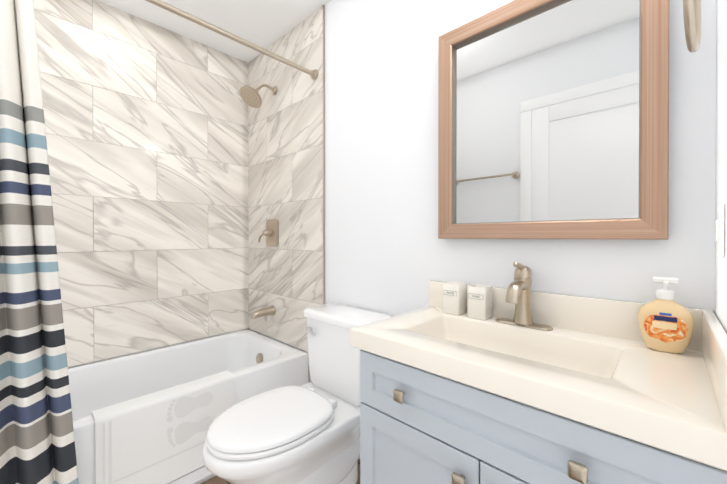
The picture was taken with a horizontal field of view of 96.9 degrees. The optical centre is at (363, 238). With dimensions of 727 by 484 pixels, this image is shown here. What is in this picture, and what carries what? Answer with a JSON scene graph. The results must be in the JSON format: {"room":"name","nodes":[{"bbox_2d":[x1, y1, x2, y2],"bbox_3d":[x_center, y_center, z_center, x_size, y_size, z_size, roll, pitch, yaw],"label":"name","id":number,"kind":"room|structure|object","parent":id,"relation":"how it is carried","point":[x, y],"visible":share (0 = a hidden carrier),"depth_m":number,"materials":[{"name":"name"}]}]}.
{"room":"bathroom","nodes":[
{"label":"bathroom","id":0,"kind":"room"},
{"bbox_2d":[68,328,248,367],"bbox_3d":[-1.380,-0.104,1.982,0.100,2.440,1.580,0,0,43],"label":"wall","id":1,"kind":"structure","parent":0,"point":[153,349],"depth_m":1.99,"materials":[{"name":"white tile"}]},
{"bbox_2d":[33,0,248,366],"bbox_3d":[-1.337,-0.322,1.941,0.002,2.004,1.380,0,0,43],"label":"wall tiles","id":2,"kind":"structure","parent":1,"relation":"attached to","point":[146,125],"depth_m":1.94,"materials":[{"name":"stone"}]},
{"bbox_2d":[98,0,331,62],"bbox_3d":[-0.472,-1.370,1.117,2.600,0.100,1.580,0,0,43],"label":"ceiling","id":3,"kind":"structure","parent":0,"point":[265,24],"depth_m":1.93,"materials":[{"name":"white paint"}]},
{"bbox_2d":[201,459,359,483],"bbox_3d":[-0.472,1.170,1.130,2.600,0.100,1.580,0,0,43],"label":"floor","id":4,"kind":"structure","parent":0,"point":[216,480],"depth_m":1.49,"materials":[{"name":"brown wood"}]},
{"bbox_2d":[68,329,308,483],"bbox_3d":[-1.059,0.900,1.684,0.761,0.435,1.356,0,0,43],"label":"bathtub","id":5,"kind":"object","parent":4,"relation":"on","point":[253,363],"visible":0.35,"depth_m":1.85,"materials":[{"name":"white ceramic"}]},
{"bbox_2d":[91,371,234,483],"bbox_3d":[-0.859,0.853,1.434,0.150,0.361,0.532,0,0,43],"label":"bath mat","id":6,"kind":"object","parent":5,"relation":"on","point":[158,437],"visible":0.98,"depth_m":1.35,"materials":[{"name":"white fabric"}]},
{"bbox_2d":[203,303,391,483],"bbox_3d":[-0.269,0.735,1.350,0.442,0.769,0.754,0,0,43],"label":"toilet","id":7,"kind":"object","parent":4,"relation":"on","point":[308,433],"visible":0.94,"depth_m":1.27,"materials":[{"name":"white ceramic"}]},
{"bbox_2d":[350,280,726,483],"bbox_3d":[0.406,0.649,0.901,0.807,0.945,0.500,0,0,43],"label":"bathroom vanity","id":8,"kind":"object","parent":4,"relation":"on","point":[589,390],"visible":0.98,"depth_m":0.74,"materials":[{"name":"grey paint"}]},
{"bbox_2d":[443,282,465,314],"bbox_3d":[0.344,0.223,1.217,0.067,0.112,0.068,0,0,43],"label":"box","id":9,"kind":"object","parent":8,"relation":"on","point":[454,298],"visible":1,"depth_m":1.19,"materials":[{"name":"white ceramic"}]},
{"bbox_2d":[467,284,491,319],"bbox_3d":[0.415,0.224,1.147,0.067,0.112,0.068,0,0,43],"label":"box","id":10,"kind":"object","parent":8,"relation":"on","point":[479,301],"visible":1,"depth_m":1.12,"materials":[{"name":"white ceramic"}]},
{"bbox_2d":[495,262,552,330],"bbox_3d":[0.491,0.176,1.020,0.173,0.209,0.145,0,0,43],"label":"faucet","id":11,"kind":"object","parent":8,"relation":"on","point":[518,292],"visible":1,"depth_m":1.03,"materials":[{"name":"silver metal"}]},
{"bbox_2d":[637,276,693,353],"bbox_3d":[0.754,0.189,0.806,0.105,0.186,0.072,0,0,43],"label":"soap dispenser","id":12,"kind":"object","parent":8,"relation":"on","point":[665,321],"visible":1,"depth_m":0.80,"materials":[{"name":"orange plastic"}]},
{"bbox_2d":[249,0,715,381],"bbox_3d":[0.036,-0.102,1.661,2.400,2.440,0.100,0,0,43],"label":"wall","id":13,"kind":"structure","parent":0,"point":[388,252],"depth_m":1.38,"materials":[{"name":"white paint"}]},
{"bbox_2d":[248,5,322,381],"bbox_3d":[-0.553,-0.105,2.137,0.890,2.440,0.002,0,0,43],"label":"wall tiles","id":14,"kind":"structure","parent":13,"relation":"attached to","point":[285,156],"depth_m":2.07,"materials":[{"name":"stone"}]},
{"bbox_2d":[239,84,276,107],"bbox_3d":[-0.675,-0.940,2.080,0.148,0.182,0.240,0,0,43],"label":"shower head","id":15,"kind":"object","parent":14,"relation":"attached to","point":[250,96],"visible":1,"depth_m":2.04},
{"bbox_2d":[250,305,274,318],"bbox_3d":[-0.676,0.491,2.145,0.068,0.071,0.159,0,0,43],"label":"tub spout","id":16,"kind":"object","parent":14,"relation":"attached to","point":[269,310],"visible":1,"depth_m":2.13,"materials":[{"name":"silver metal"}]},
{"bbox_2d":[258,219,278,246],"bbox_3d":[-0.647,-0.040,2.173,0.156,0.184,0.073,0,0,43],"label":"shower valve","id":17,"kind":"object","parent":14,"relation":"attached to","point":[271,232],"visible":1,"depth_m":2.16,"materials":[{"name":"silver metal"}]},
{"bbox_2d":[323,5,324,304],"bbox_3d":[-0.225,-0.103,1.831,0.006,2.440,0.012,0,0,43],"label":"trim","id":18,"kind":"structure","parent":13,"relation":"attached to","point":[323,154],"depth_m":1.83,"materials":[{"name":"silver metal"}]},
{"bbox_2d":[438,0,669,239],"bbox_3d":[0.554,-0.402,1.069,0.669,0.805,0.044,0,0,43],"label":"mirror","id":19,"kind":"object","parent":13,"relation":"attached to","point":[553,119],"visible":0.95,"depth_m":1.02,"materials":[{"name":"wood"},{"name":"glass"}]},
{"bbox_2d":[714,0,726,333],"bbox_3d":[0.436,-0.095,0.265,0.100,2.440,1.580,0,0,43],"label":"wall","id":20,"kind":"structure","parent":0,"point":[720,313],"depth_m":0.71,"materials":[{"name":"white paint"}]},
{"bbox_2d":[683,0,700,52],"bbox_3d":[0.723,-0.507,0.686,0.064,0.196,0.179,0,0,43],"label":"towel ring","id":21,"kind":"object","parent":20,"relation":"attached to","point":[692,17],"visible":1,"depth_m":0.67,"materials":[{"name":"silver metal"}]},
{"bbox_2d":[716,204,724,256],"bbox_3d":[0.758,-0.017,0.686,0.009,0.110,0.075,0,0,43],"label":"light switch","id":22,"kind":"object","parent":20,"relation":"attached to","point":[720,230],"visible":1,"depth_m":0.66,"materials":[{"name":"white plastic"}]},
{"bbox_3d":[-0.981,-0.097,0.586,2.400,2.440,0.100,0,0,43],"label":"wall","id":23,"kind":"structure","parent":0,"visible":0},
{"bbox_2d":[145,0,317,79],"bbox_3d":[-0.752,-0.951,1.376,0.060,0.060,1.368,0,0,43],"label":"curtain rod","id":24,"kind":"object","parent":23,"relation":"attached to","point":[313,74],"visible":1,"depth_m":1.50,"materials":[{"name":"silver metal"}]},
{"bbox_2d":[0,0,78,483],"bbox_3d":[-1.100,0.026,1.007,0.086,1.990,0.330,0,0,43],"label":"shower curtain","id":25,"kind":"object","parent":24,"relation":"hanging from","point":[37,442],"visible":1,"depth_m":1.02,"materials":[{"name":"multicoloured fabric"}]}
]}

